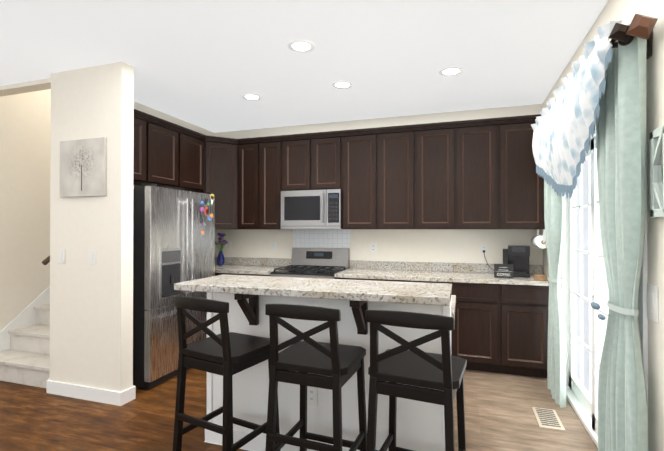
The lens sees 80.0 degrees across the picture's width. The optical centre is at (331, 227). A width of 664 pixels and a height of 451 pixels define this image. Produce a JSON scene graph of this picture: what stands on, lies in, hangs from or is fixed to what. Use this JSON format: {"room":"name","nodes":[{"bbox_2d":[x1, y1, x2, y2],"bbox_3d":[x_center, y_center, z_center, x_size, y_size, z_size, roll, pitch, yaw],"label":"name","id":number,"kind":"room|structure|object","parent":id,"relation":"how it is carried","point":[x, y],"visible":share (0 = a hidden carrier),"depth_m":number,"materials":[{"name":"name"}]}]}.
{"room":"kitchen","nodes":[
{"label":"kitchen","id":0,"kind":"room"},
{"bbox_2d":[0,78,50,96],"bbox_3d":[-2.841,-2.631,3.693,0.970,2.700,0.120,0,0,18],"label":"wall","id":1,"kind":"structure","parent":0,"point":[26,87],"depth_m":3.66,"materials":[{"name":"paint"}]},
{"bbox_2d":[0,89,50,330],"bbox_3d":[-2.831,-1.270,5.465,0.120,5.400,3.650,0,0,18],"label":"wall","id":2,"kind":"structure","parent":0,"point":[25,138],"depth_m":4.12,"materials":[{"name":"paint"}]},
{"bbox_2d":[50,62,133,391],"bbox_3d":[-2.032,0.047,3.337,0.780,2.740,0.120,0,0,18],"label":"wall","id":3,"kind":"structure","parent":0,"point":[91,325],"depth_m":3.25,"materials":[{"name":"paint"}]},
{"bbox_2d":[58,249,64,263],"bbox_3d":[-2.290,0.248,3.352,0.075,0.120,0.010,0,0,18],"label":"switch plate","id":4,"kind":"object","parent":3,"relation":"attached to","point":[61,252],"depth_m":3.35,"materials":[{"name":"white plastic"}]},
{"bbox_2d":[60,137,106,196],"bbox_3d":[-2.059,-0.488,3.273,0.490,0.470,0.022,0,0,18],"label":"picture","id":5,"kind":"object","parent":3,"relation":"attached to","point":[83,167],"visible":0.95,"depth_m":3.25,"materials":[{"name":"grey"}]},
{"bbox_2d":[46,380,125,405],"bbox_3d":[-2.050,1.364,3.274,0.810,0.105,0.035,0,0,18],"label":"baseboard","id":6,"kind":"structure","parent":3,"relation":"attached to","point":[117,398],"depth_m":3.24,"materials":[{"name":"white wood"}]},
{"bbox_2d":[88,250,95,264],"bbox_3d":[-1.967,0.247,3.246,0.075,0.120,0.010,0,0,18],"label":"switch plate","id":7,"kind":"object","parent":3,"relation":"attached to","point":[92,253],"depth_m":3.24,"materials":[{"name":"white plastic"}]},
{"bbox_2d":[126,385,135,400],"bbox_3d":[-1.957,1.364,3.375,0.695,0.105,0.015,0,0,18],"label":"baseboard","id":8,"kind":"structure","parent":3,"relation":"attached to","point":[130,392],"depth_m":3.23,"materials":[{"name":"white wood"}]},
{"bbox_2d":[133,101,214,188],"bbox_3d":[-1.786,-1.271,5.186,0.100,5.400,3.530,0,0,18],"label":"wall","id":9,"kind":"structure","parent":0,"point":[157,113],"depth_m":4.62,"materials":[{"name":"paint"}]},
{"bbox_2d":[133,109,148,185],"bbox_3d":[-2.042,-0.544,3.733,0.306,1.128,0.462,0,0,18],"label":"upper cabinet","id":10,"kind":"object","parent":9,"relation":"attached to","point":[141,120],"depth_m":3.84,"materials":[{"name":"brown wood"}]},
{"bbox_2d":[149,114,180,189],"bbox_3d":[-1.897,-0.542,4.173,0.306,1.128,0.465,0,0,18],"label":"upper cabinet","id":11,"kind":"object","parent":9,"relation":"attached to","point":[164,137],"depth_m":4.15,"materials":[{"name":"brown wood"}]},
{"bbox_2d":[181,126,204,192],"bbox_3d":[-1.755,-0.539,4.606,0.306,1.128,0.447,0,0,18],"label":"upper cabinet","id":12,"kind":"object","parent":9,"relation":"attached to","point":[192,142],"depth_m":4.59,"materials":[{"name":"brown wood"}]},
{"bbox_2d":[0,368,597,450],"bbox_3d":[-2.001,1.444,2.782,7.420,0.060,8.200,0,0,18],"label":"floor","id":13,"kind":"structure","parent":0,"point":[499,414],"depth_m":2.91,"materials":[{"name":"brown wood"}]},
{"bbox_2d":[0,255,49,387],"bbox_3d":[-2.344,0.095,5.192,0.960,2.680,3.450,0,0,18],"label":"stairs","id":14,"kind":"structure","parent":13,"relation":"on","point":[25,346],"depth_m":3.87,"materials":[{"name":"carpet"}]},
{"bbox_2d":[133,184,214,388],"bbox_3d":[-1.715,0.524,3.967,0.728,1.795,0.940,0,0,18],"label":"fridge","id":15,"kind":"object","parent":13,"relation":"on","point":[173,236],"visible":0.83,"depth_m":3.59,"materials":[{"name":"grey metal"}]},
{"bbox_2d":[215,257,234,275],"bbox_3d":[-1.456,0.918,5.083,0.577,1.020,0.648,0,0,18],"label":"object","id":16,"kind":"object","parent":13,"relation":"on","point":[218,268],"depth_m":5.11,"materials":[{"name":"beige stone"}]},
{"bbox_2d":[215,233,227,264],"bbox_3d":[-1.469,0.289,5.268,0.207,0.436,0.110,0,0,18],"label":"flower vase","id":17,"kind":"object","parent":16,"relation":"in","point":[220,257],"visible":0.98,"depth_m":5.24,"materials":[{"name":"blue glass"}]},
{"bbox_2d":[173,296,280,450],"bbox_3d":[-0.576,0.884,2.177,0.404,1.055,0.461,0,0,29],"label":"bar stool","id":18,"kind":"object","parent":13,"relation":"on","point":[226,354],"visible":0.9,"depth_m":2.05,"materials":[{"name":"black wood"}]},
{"bbox_2d":[223,257,290,275],"bbox_3d":[-0.891,0.917,4.897,0.611,1.020,0.648,0,0,18],"label":"countertop","id":19,"kind":"structure","parent":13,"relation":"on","point":[241,266],"depth_m":5.12,"materials":[{"name":"beige stone"}]},
{"bbox_2d":[271,248,349,278],"bbox_3d":[-0.249,0.843,4.652,0.749,1.165,0.705,0,0,18],"label":"range","id":20,"kind":"object","parent":13,"relation":"on","point":[327,263],"visible":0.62,"depth_m":4.85,"materials":[{"name":"grey metal"}]},
{"bbox_2d":[265,304,366,450],"bbox_3d":[-0.068,0.883,2.005,0.426,1.055,0.471,0,0,18],"label":"bar stool","id":21,"kind":"object","parent":13,"relation":"on","point":[341,364],"visible":1,"depth_m":1.87,"materials":[{"name":"black wood"}]},
{"bbox_2d":[182,277,453,450],"bbox_3d":[-0.013,0.898,2.644,1.558,1.038,0.972,0,0,18],"label":"kitchen island","id":22,"kind":"object","parent":13,"relation":"on","point":[420,425],"depth_m":2.36,"materials":[{"name":"white"}]},
{"bbox_2d":[307,386,317,405],"bbox_3d":[-0.122,1.011,2.383,0.075,0.120,0.008,0,0,18],"label":"electrical outlet plate","id":23,"kind":"object","parent":22,"relation":"attached to","point":[312,395],"depth_m":2.38,"materials":[{"name":"white plastic"}]},
{"bbox_2d":[174,274,451,305],"bbox_3d":[-0.115,0.361,2.393,1.600,0.040,0.525,0,0,18],"label":"island countertop","id":24,"kind":"structure","parent":22,"relation":"on","point":[338,290],"depth_m":2.23,"materials":[{"name":"beige stone"}]},
{"bbox_2d":[334,260,406,281],"bbox_3d":[0.476,0.914,4.449,0.741,1.020,0.648,0,0,18],"label":"base cabinet","id":25,"kind":"object","parent":13,"relation":"on","point":[358,270],"depth_m":4.50,"materials":[{"name":"beige stone"}]},
{"bbox_2d":[365,310,466,450],"bbox_3d":[0.400,0.882,1.846,0.404,1.055,0.461,0,0,24],"label":"bar stool","id":26,"kind":"object","parent":13,"relation":"on","point":[408,364],"visible":1,"depth_m":1.71,"materials":[{"name":"black wood"}]},
{"bbox_2d":[403,262,450,283],"bbox_3d":[1.042,0.913,4.263,0.451,1.020,0.648,0,0,18],"label":"base cabinet","id":27,"kind":"object","parent":13,"relation":"on","point":[425,272],"depth_m":4.39,"materials":[{"name":"beige stone"}]},
{"bbox_2d":[451,263,502,372],"bbox_3d":[1.471,0.912,4.122,0.451,1.020,0.648,0,0,18],"label":"base cabinet","id":28,"kind":"object","parent":13,"relation":"on","point":[501,325],"depth_m":3.84,"materials":[{"name":"brown wood"}]},
{"bbox_2d":[503,265,548,377],"bbox_3d":[1.912,0.911,3.977,0.478,1.020,0.648,0,0,18],"label":"base cabinet","id":29,"kind":"object","parent":13,"relation":"on","point":[525,300],"depth_m":3.71,"materials":[{"name":"brown wood"}]},
{"bbox_2d":[494,264,512,278],"bbox_3d":[1.687,0.431,3.892,0.170,0.135,0.041,0,0,28],"label":"coffee sign","id":30,"kind":"object","parent":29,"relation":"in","point":[498,268],"visible":0.98,"depth_m":3.88,"materials":[{"name":"black"}]},
{"bbox_2d":[483,245,529,277],"bbox_3d":[1.826,0.345,4.142,0.448,0.310,0.377,0,0,18],"label":"coffee maker","id":31,"kind":"object","parent":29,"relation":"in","point":[517,256],"visible":0.81,"depth_m":4.05,"materials":[{"name":"black plastic"}]},
{"bbox_2d":[534,274,546,279],"bbox_3d":[1.971,0.476,3.747,0.104,0.044,0.104,0,0,18],"label":"coasters","id":32,"kind":"object","parent":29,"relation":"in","point":[539,277],"visible":1,"depth_m":3.71,"materials":[{"name":"brown wood"}]},
{"bbox_2d":[532,407,565,430],"bbox_3d":[1.593,1.411,2.924,0.160,0.007,0.330,0,0,18],"label":"floor vent","id":33,"kind":"object","parent":13,"relation":"in","point":[547,418],"visible":1,"depth_m":2.90,"materials":[{"name":"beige metal"}]},
{"bbox_2d":[0,0,607,132],"bbox_3d":[-2.204,-1.360,2.181,7.420,0.060,6.900,0,0,18],"label":"ceiling","id":34,"kind":"structure","parent":0,"point":[206,64],"depth_m":2.99,"materials":[{"name":"paint"}]},
{"bbox_2d":[242,94,261,100],"bbox_3d":[-0.812,-1.316,4.013,0.200,0.004,0.200,0,0,18],"label":"recessed light","id":35,"kind":"object","parent":34,"relation":"in","point":[253,97],"visible":1,"depth_m":4.02,"materials":[{"name":"grey glass"}]},
{"bbox_2d":[288,40,314,52],"bbox_3d":[-0.225,-1.323,2.900,0.200,0.004,0.200,0,0,18],"label":"recessed light","id":36,"kind":"object","parent":34,"relation":"in","point":[302,46],"visible":1,"depth_m":2.90,"materials":[{"name":"grey glass"}]},
{"bbox_2d":[332,81,352,88],"bbox_3d":[0.097,-1.319,3.673,0.200,0.004,0.200,0,0,18],"label":"recessed light","id":37,"kind":"object","parent":34,"relation":"in","point":[342,84],"visible":1,"depth_m":3.66,"materials":[{"name":"grey"}]},
{"bbox_2d":[439,67,462,75],"bbox_3d":[1.011,-1.320,3.362,0.200,0.004,0.200,0,0,18],"label":"recessed light","id":38,"kind":"object","parent":34,"relation":"in","point":[450,71],"visible":1,"depth_m":3.36,"materials":[{"name":"grey"}]},
{"bbox_2d":[215,104,542,264],"bbox_3d":[0.383,0.057,4.892,4.200,2.740,0.120,0,0,18],"label":"wall","id":39,"kind":"structure","parent":0,"point":[438,245],"depth_m":4.67,"materials":[{"name":"paint"}]},
{"bbox_2d":[205,137,236,228],"bbox_3d":[-1.366,-0.532,4.888,0.274,1.094,0.295,0,0,18],"label":"upper cabinet","id":40,"kind":"object","parent":39,"relation":"attached to","point":[220,152],"depth_m":4.90,"materials":[{"name":"brown wood"}]},
{"bbox_2d":[226,241,230,249],"bbox_3d":[-1.411,0.255,5.411,0.075,0.120,0.008,0,0,18],"label":"electrical outlet plate","id":41,"kind":"object","parent":39,"relation":"attached to","point":[228,246],"depth_m":5.41,"materials":[{"name":"white plastic"}]},
{"bbox_2d":[237,137,260,228],"bbox_3d":[-0.985,-0.536,5.093,0.292,1.128,0.346,0,0,18],"label":"upper cabinet","id":42,"kind":"object","parent":39,"relation":"attached to","point":[248,149],"depth_m":4.94,"materials":[{"name":"brown wood"}]},
{"bbox_2d":[261,135,280,228],"bbox_3d":[-0.699,-0.537,4.999,0.309,1.128,0.346,0,0,18],"label":"upper cabinet","id":43,"kind":"object","parent":39,"relation":"attached to","point":[270,146],"depth_m":4.84,"materials":[{"name":"brown wood"}]},
{"bbox_2d":[271,242,275,250],"bbox_3d":[-0.768,0.254,5.200,0.075,0.120,0.008,0,0,18],"label":"electrical outlet plate","id":44,"kind":"object","parent":39,"relation":"attached to","point":[273,244],"depth_m":5.20,"materials":[{"name":"white plastic"}]},
{"bbox_2d":[281,133,312,190],"bbox_3d":[-0.372,-0.537,4.892,0.379,1.128,0.346,0,0,18],"label":"upper cabinet","id":45,"kind":"object","parent":39,"relation":"attached to","point":[296,149],"depth_m":4.73,"materials":[{"name":"brown wood"}]},
{"bbox_2d":[281,189,341,228],"bbox_3d":[-0.207,-0.205,4.785,0.751,0.455,0.438,0,0,18],"label":"microwave","id":46,"kind":"object","parent":45,"relation":"attached to","point":[311,209],"visible":0.98,"depth_m":4.62,"materials":[{"name":"grey metal"}]},
{"bbox_2d":[293,229,349,247],"bbox_3d":[-0.138,0.142,4.995,0.759,0.231,0.006,0,0,18],"label":"tile backsplash","id":47,"kind":"structure","parent":39,"relation":"attached to","point":[329,238],"depth_m":4.99,"materials":[{"name":"white tile"}]},
{"bbox_2d":[313,131,340,189],"bbox_3d":[-0.013,-0.538,4.774,0.378,1.128,0.346,0,0,18],"label":"upper cabinet","id":48,"kind":"object","parent":39,"relation":"attached to","point":[327,145],"depth_m":4.62,"materials":[{"name":"brown wood"}]},
{"bbox_2d":[341,128,376,228],"bbox_3d":[0.364,-0.539,4.650,0.415,1.128,0.346,0,0,18],"label":"upper cabinet","id":49,"kind":"object","parent":39,"relation":"attached to","point":[358,146],"depth_m":4.50,"materials":[{"name":"brown wood"}]},
{"bbox_2d":[370,243,375,252],"bbox_3d":[0.499,0.252,4.784,0.075,0.120,0.008,0,0,18],"label":"electrical outlet plate","id":50,"kind":"object","parent":39,"relation":"attached to","point":[372,245],"depth_m":4.78,"materials":[{"name":"white plastic"}]},
{"bbox_2d":[377,125,416,228],"bbox_3d":[0.758,-0.539,4.521,0.415,1.128,0.346,0,0,18],"label":"upper cabinet","id":51,"kind":"object","parent":39,"relation":"attached to","point":[396,145],"depth_m":4.36,"materials":[{"name":"brown wood"}]},
{"bbox_2d":[417,121,456,228],"bbox_3d":[1.153,-0.540,4.391,0.417,1.128,0.346,0,0,18],"label":"upper cabinet","id":52,"kind":"object","parent":39,"relation":"attached to","point":[436,142],"depth_m":4.23,"materials":[{"name":"brown wood"}]},
{"bbox_2d":[457,117,500,228],"bbox_3d":[1.550,-0.541,4.261,0.417,1.128,0.346,0,0,18],"label":"upper cabinet","id":53,"kind":"object","parent":39,"relation":"attached to","point":[474,174],"depth_m":4.10,"materials":[{"name":"brown wood"}]},
{"bbox_2d":[480,244,487,254],"bbox_3d":[1.686,0.249,4.394,0.075,0.120,0.008,0,0,18],"label":"electrical outlet plate","id":54,"kind":"object","parent":39,"relation":"attached to","point":[482,246],"depth_m":4.39,"materials":[{"name":"white plastic"}]},
{"bbox_2d":[501,114,544,228],"bbox_3d":[1.948,-0.542,4.130,0.422,1.128,0.346,0,0,18],"label":"upper cabinet","id":55,"kind":"object","parent":39,"relation":"attached to","point":[522,188],"depth_m":3.98,"materials":[{"name":"brown wood"}]},
{"bbox_2d":[542,0,663,450],"bbox_3d":[1.246,0.033,0.978,0.120,2.740,6.780,0,0,18],"label":"wall","id":56,"kind":"structure","parent":0,"point":[625,11],"depth_m":1.78,"materials":[{"name":"paint"}]},
{"bbox_2d":[532,230,546,248],"bbox_3d":[2.075,0.116,3.936,0.124,0.184,0.328,0,0,18],"label":"paper towel","id":57,"kind":"object","parent":56,"relation":"attached to","point":[538,241],"visible":0.92,"depth_m":3.81,"materials":[{"name":"white paper"}]},
{"bbox_2d":[562,129,607,446],"bbox_3d":[1.808,0.385,2.696,0.109,2.060,1.696,0,0,18],"label":"sliding door","id":58,"kind":"structure","parent":56,"relation":"in","point":[582,401],"depth_m":2.95,"materials":[{"name":"white glass"}]},
{"bbox_2d":[531,14,657,450],"bbox_3d":[1.602,0.234,2.658,0.243,2.335,2.027,0,0,18],"label":"curtain","id":59,"kind":"object","parent":56,"relation":"attached to","point":[603,87],"visible":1,"depth_m":1.96,"materials":[{"name":"green fabric"}]},
{"bbox_2d":[595,88,647,408],"bbox_3d":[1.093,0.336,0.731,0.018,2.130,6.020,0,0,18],"label":"door frame","id":60,"kind":"structure","parent":56,"relation":"attached to","point":[642,296],"depth_m":1.84,"materials":[{"name":"white wood"}]},
{"bbox_2d":[647,283,657,321],"bbox_3d":[1.442,0.337,1.785,0.010,0.162,0.101,0,0,18],"label":"switch plate","id":61,"kind":"object","parent":56,"relation":"attached to","point":[652,301],"depth_m":1.77,"materials":[{"name":"white plastic"}]},
{"bbox_2d":[649,125,663,217],"bbox_3d":[1.329,-0.234,1.468,0.023,0.387,0.632,0,0,18],"label":"mirror","id":62,"kind":"object","parent":56,"relation":"attached to","point":[656,144],"visible":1,"depth_m":1.71,"materials":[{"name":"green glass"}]}
]}

